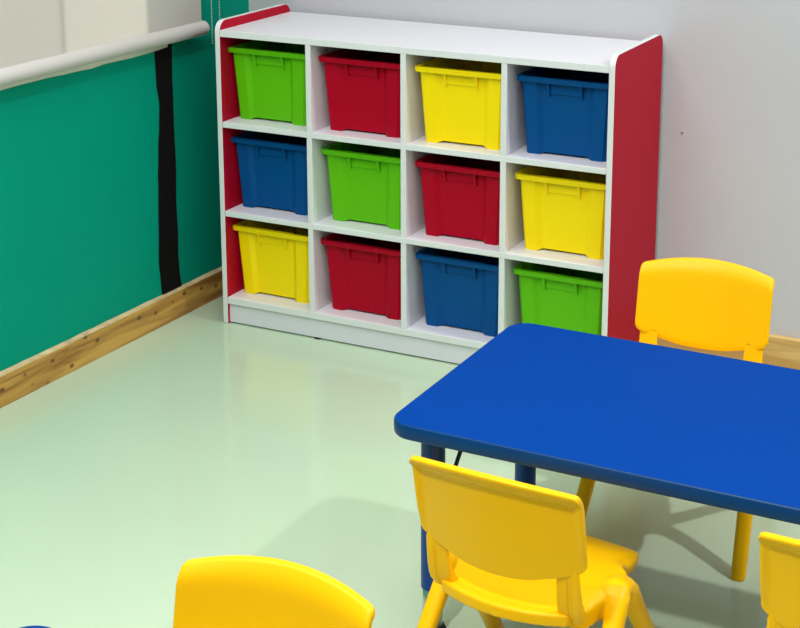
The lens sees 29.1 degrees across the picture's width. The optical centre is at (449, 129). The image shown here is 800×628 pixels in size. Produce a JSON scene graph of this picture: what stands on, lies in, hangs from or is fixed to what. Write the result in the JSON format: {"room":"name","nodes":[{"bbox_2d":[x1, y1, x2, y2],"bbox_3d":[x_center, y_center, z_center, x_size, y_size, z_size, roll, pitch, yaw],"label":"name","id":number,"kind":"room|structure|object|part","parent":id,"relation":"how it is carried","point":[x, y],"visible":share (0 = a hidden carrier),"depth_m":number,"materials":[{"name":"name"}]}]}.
{"room":"children's room","nodes":[
{"label":"children's room","id":0,"kind":"room"},
{"bbox_2d":[0,0,248,370],"bbox_3d":[-1.962,-0.310,2.295,0.161,2.750,5.560,7,15,26],"label":"wall","id":1,"kind":"structure","parent":0,"point":[79,225],"depth_m":4.23,"materials":[{"name":"teal paint"}]},
{"bbox_2d":[0,45,167,90],"bbox_3d":[-1.325,-0.017,3.458,0.005,0.026,2.237,7,15,26],"label":"trim","id":2,"kind":"structure","parent":1,"relation":"attached to","point":[93,65],"depth_m":4.12,"materials":[{"name":"white"}]},
{"bbox_2d":[0,0,219,86],"bbox_3d":[-1.272,-0.643,3.326,0.061,1.530,2.630,7,15,26],"label":"roller blind","id":3,"kind":"object","parent":1,"relation":"attached to","point":[38,38],"visible":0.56,"depth_m":4.03,"materials":[{"name":"fabric"}]},
{"bbox_3d":[-0.703,-0.926,4.421,0.004,1.380,0.004,7,15,26],"label":"bead chain","id":4,"kind":"part","parent":3,"relation":"part of","materials":[{"name":"white plastic"}]},
{"bbox_2d":[0,266,222,407],"bbox_3d":[-1.872,0.989,2.598,0.017,0.083,5.440,7,15,26],"label":"baseboard","id":5,"kind":"structure","parent":1,"relation":"attached to","point":[24,380],"depth_m":4.30,"materials":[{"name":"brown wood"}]},
{"bbox_2d":[154,44,181,294],"bbox_3d":[-0.826,0.113,4.491,0.005,0.748,0.103,7,15,26],"label":"wall strip","id":6,"kind":"object","parent":1,"relation":"attached to","point":[169,268],"visible":0.97,"depth_m":4.50,"materials":[{"name":"black fabric"}]},
{"bbox_2d":[0,296,799,627],"bbox_3d":[0.253,1.306,1.616,6.100,0.060,5.725,7,15,25],"label":"floor","id":7,"kind":"structure","parent":0,"point":[201,435],"depth_m":3.49,"materials":[{"name":"green plastic"}]},
{"bbox_2d":[20,626,49,627],"bbox_3d":[-0.187,1.024,1.687,1.201,0.450,0.590,7,15,25],"label":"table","id":8,"kind":"object","parent":7,"relation":"on","point":[25,626],"visible":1,"depth_m":2.13,"materials":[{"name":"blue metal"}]},
{"bbox_2d":[173,555,374,627],"bbox_3d":[-0.307,0.901,2.017,0.387,0.538,0.444,6,15,24],"label":"child chair","id":9,"kind":"object","parent":7,"relation":"on","point":[231,591],"visible":1,"depth_m":2.13,"materials":[{"name":"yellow plastic"}]},
{"bbox_2d":[215,4,662,363],"bbox_3d":[-0.045,0.154,4.376,1.200,0.906,0.383,7,15,25],"label":"storage cabinet","id":10,"kind":"object","parent":7,"relation":"on","point":[634,68],"visible":0.59,"depth_m":4.23,"materials":[{"name":"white laminate"}]},
{"bbox_3d":[-0.579,0.092,4.625,0.016,0.904,0.383,7,15,25],"label":"panel","id":11,"kind":"part","parent":10,"relation":"part of","materials":[{"name":"red laminate"}]},
{"bbox_2d":[228,40,305,125],"bbox_3d":[-0.451,-0.153,4.513,0.273,0.211,0.322,7,15,25],"label":"storage bin","id":12,"kind":"object","parent":10,"relation":"on","point":[270,76],"visible":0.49,"depth_m":4.40,"materials":[{"name":"green plastic"}]},
{"bbox_2d":[231,131,307,215],"bbox_3d":[-0.452,0.105,4.577,0.273,0.211,0.322,7,15,25],"label":"storage bin","id":13,"kind":"object","parent":10,"relation":"on","point":[272,167],"visible":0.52,"depth_m":4.46,"materials":[{"name":"blue plastic"}]},
{"bbox_2d":[233,219,308,302],"bbox_3d":[-0.453,0.364,4.630,0.273,0.211,0.322,7,15,25],"label":"storage bin","id":14,"kind":"object","parent":10,"relation":"on","point":[274,257],"visible":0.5,"depth_m":4.52,"materials":[{"name":"yellow plastic"}]},
{"bbox_2d":[318,48,400,137],"bbox_3d":[-0.179,-0.120,4.379,0.273,0.211,0.322,7,15,25],"label":"storage bin","id":15,"kind":"object","parent":10,"relation":"on","point":[363,86],"visible":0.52,"depth_m":4.27,"materials":[{"name":"red plastic"}]},
{"bbox_2d":[321,142,400,229],"bbox_3d":[-0.177,0.137,4.446,0.273,0.211,0.322,7,15,25],"label":"storage bin","id":16,"kind":"object","parent":10,"relation":"on","point":[364,180],"visible":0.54,"depth_m":4.33,"materials":[{"name":"green plastic"}]},
{"bbox_2d":[321,233,400,319],"bbox_3d":[-0.182,0.397,4.498,0.273,0.211,0.322,7,15,25],"label":"storage bin","id":17,"kind":"object","parent":10,"relation":"on","point":[364,273],"visible":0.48,"depth_m":4.38,"materials":[{"name":"red plastic"}]},
{"bbox_2d":[228,288,493,348],"bbox_3d":[-0.048,0.525,4.461,1.167,0.020,0.376,7,15,25],"label":"shelf","id":18,"kind":"object","parent":10,"relation":"attached to","point":[416,330],"depth_m":4.38,"materials":[{"name":"white laminate"}]},
{"bbox_2d":[225,203,603,273],"bbox_3d":[-0.047,0.266,4.400,1.167,0.016,0.376,7,15,25],"label":"shelf","id":19,"kind":"object","parent":10,"relation":"attached to","point":[515,249],"depth_m":4.24,"materials":[{"name":"white laminate"}]},
{"bbox_2d":[223,116,606,174],"bbox_3d":[-0.046,0.007,4.339,1.167,0.016,0.376,7,15,25],"label":"shelf","id":20,"kind":"object","parent":10,"relation":"attached to","point":[517,153],"depth_m":4.18,"materials":[{"name":"white laminate"}]},
{"bbox_2d":[415,247,498,336],"bbox_3d":[0.091,0.428,4.374,0.273,0.211,0.322,7,15,25],"label":"storage bin","id":21,"kind":"object","parent":10,"relation":"on","point":[461,289],"visible":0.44,"depth_m":4.26,"materials":[{"name":"blue plastic"}]},
{"bbox_2d":[415,153,499,244],"bbox_3d":[0.091,0.171,4.310,0.273,0.211,0.322,7,15,25],"label":"storage bin","id":22,"kind":"object","parent":10,"relation":"on","point":[461,195],"visible":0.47,"depth_m":4.20,"materials":[{"name":"red plastic"}]},
{"bbox_2d":[415,57,501,149],"bbox_3d":[0.091,-0.088,4.249,0.273,0.211,0.322,7,15,25],"label":"storage bin","id":23,"kind":"object","parent":10,"relation":"on","point":[461,98],"visible":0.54,"depth_m":4.14,"materials":[{"name":"yellow plastic"}]},
{"bbox_2d":[513,261,602,334],"bbox_3d":[0.358,0.458,4.250,0.273,0.211,0.322,7,15,25],"label":"storage bin","id":24,"kind":"object","parent":10,"relation":"on","point":[552,296],"visible":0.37,"depth_m":4.13,"materials":[{"name":"green plastic"}]},
{"bbox_2d":[515,165,605,259],"bbox_3d":[0.360,0.200,4.193,0.273,0.211,0.322,7,15,25],"label":"storage bin","id":25,"kind":"object","parent":10,"relation":"on","point":[564,210],"visible":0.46,"depth_m":4.08,"materials":[{"name":"yellow plastic"}]},
{"bbox_2d":[517,66,608,161],"bbox_3d":[0.362,-0.059,4.131,0.273,0.211,0.322,7,15,25],"label":"storage bin","id":26,"kind":"object","parent":10,"relation":"on","point":[566,110],"visible":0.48,"depth_m":4.02,"materials":[{"name":"blue plastic"}]},
{"bbox_3d":[0.488,0.215,4.127,0.016,0.904,0.383,7,15,25],"label":"panel","id":27,"kind":"part","parent":10,"relation":"part of","materials":[{"name":"red laminate"}]},
{"bbox_2d":[409,455,654,627],"bbox_3d":[0.146,0.758,2.627,0.387,0.538,0.444,8,15,28],"label":"child chair","id":28,"kind":"object","parent":7,"relation":"on","point":[509,549],"visible":1,"depth_m":2.48,"materials":[{"name":"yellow plastic"}]},
{"bbox_3d":[-0.041,0.881,2.649,0.047,0.288,0.253,9,16,34],"label":"leg","id":29,"kind":"part","parent":28,"relation":"part of","materials":[{"name":"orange plastic"}]},
{"bbox_3d":[-0.013,0.717,2.574,0.044,0.106,0.042,8,15,28],"label":"post","id":30,"kind":"part","parent":28,"relation":"part of","materials":[{"name":"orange plastic"}]},
{"bbox_3d":[0.052,0.839,2.827,0.048,0.288,0.228,4,14,17],"label":"leg","id":31,"kind":"part","parent":28,"relation":"part of","materials":[{"name":"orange plastic"}]},
{"bbox_3d":[0.067,0.625,2.448,0.302,0.197,0.080,8,15,28],"label":"backrest","id":32,"kind":"part","parent":28,"relation":"part of","materials":[{"name":"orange plastic"}]},
{"bbox_3d":[0.150,0.766,2.638,0.354,0.069,0.319,8,15,28],"label":"seat","id":33,"kind":"part","parent":28,"relation":"part of","materials":[{"name":"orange plastic"}]},
{"bbox_3d":[0.195,0.744,2.462,0.044,0.106,0.042,8,15,28],"label":"post","id":34,"kind":"part","parent":28,"relation":"part of","materials":[{"name":"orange plastic"}]},
{"bbox_3d":[0.238,0.918,2.498,0.047,0.288,0.253,6,14,22],"label":"leg","id":35,"kind":"part","parent":28,"relation":"part of","materials":[{"name":"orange plastic"}]},
{"bbox_3d":[0.344,0.878,2.669,0.048,0.288,0.228,12,17,40],"label":"leg","id":36,"kind":"part","parent":28,"relation":"part of","materials":[{"name":"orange plastic"}]},
{"bbox_2d":[394,323,799,627],"bbox_3d":[0.548,0.752,2.853,1.201,0.450,0.590,7,15,25],"label":"table","id":37,"kind":"object","parent":7,"relation":"on","point":[707,429],"visible":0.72,"depth_m":2.83,"materials":[{"name":"blue plastic"}]},
{"bbox_3d":[-0.032,0.707,2.884,0.084,0.326,0.084,7,15,25],"label":"leg","id":38,"kind":"part","parent":37,"relation":"part of","materials":[{"name":"blue paint"}]},
{"bbox_3d":[0.162,0.617,3.267,0.084,0.326,0.084,7,15,25],"label":"leg","id":39,"kind":"part","parent":37,"relation":"part of","materials":[{"name":"blue paint"}]},
{"bbox_2d":[576,257,774,581],"bbox_3d":[0.506,0.593,3.334,0.387,0.538,0.444,6,14,22],"label":"child chair","id":40,"kind":"object","parent":7,"relation":"on","point":[700,303],"visible":0.37,"depth_m":3.43,"materials":[{"name":"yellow plastic"}]},
{"bbox_3d":[0.309,0.721,3.330,0.048,0.288,0.228,9,16,34],"label":"leg","id":41,"kind":"part","parent":40,"relation":"part of","materials":[{"name":"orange plastic"}]},
{"bbox_3d":[0.442,0.507,3.469,0.044,0.106,0.042,6,14,22],"label":"post","id":42,"kind":"part","parent":40,"relation":"part of","materials":[{"name":"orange plastic"}]},
{"bbox_3d":[0.571,0.392,3.442,0.302,0.197,0.080,6,14,22],"label":"backrest","id":43,"kind":"part","parent":40,"relation":"part of","materials":[{"name":"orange plastic"}]},
{"bbox_3d":[0.617,0.753,3.202,0.048,0.288,0.228,3,14,11],"label":"leg","id":44,"kind":"part","parent":40,"relation":"part of","materials":[{"name":"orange plastic"}]},
{"bbox_3d":[0.660,0.529,3.379,0.044,0.106,0.042,6,14,22],"label":"post","id":45,"kind":"part","parent":40,"relation":"part of","materials":[{"name":"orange plastic"}]},
{"bbox_2d":[758,532,799,627],"bbox_3d":[0.661,0.818,2.388,0.387,0.538,0.444,7,15,27],"label":"child chair","id":46,"kind":"object","parent":7,"relation":"on","point":[779,554],"visible":1,"depth_m":2.27,"materials":[{"name":"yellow plastic"}]},
{"bbox_3d":[0.504,0.776,2.332,0.044,0.106,0.042,7,15,27],"label":"post","id":47,"kind":"part","parent":46,"relation":"part of","materials":[{"name":"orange plastic"}]},
{"bbox_2d":[249,0,799,338],"bbox_3d":[1.722,-0.609,3.635,5.550,2.750,0.122,7,15,25],"label":"wall","id":48,"kind":"structure","parent":0,"point":[728,190],"depth_m":4.21,"materials":[{"name":"grey paint"}]},
{"bbox_2d":[657,334,799,369],"bbox_3d":[1.767,0.710,3.844,5.270,0.088,0.018,7,15,25],"label":"baseboard","id":49,"kind":"structure","parent":48,"relation":"attached to","point":[782,351],"depth_m":4.24,"materials":[{"name":"brown wood"}]}
]}

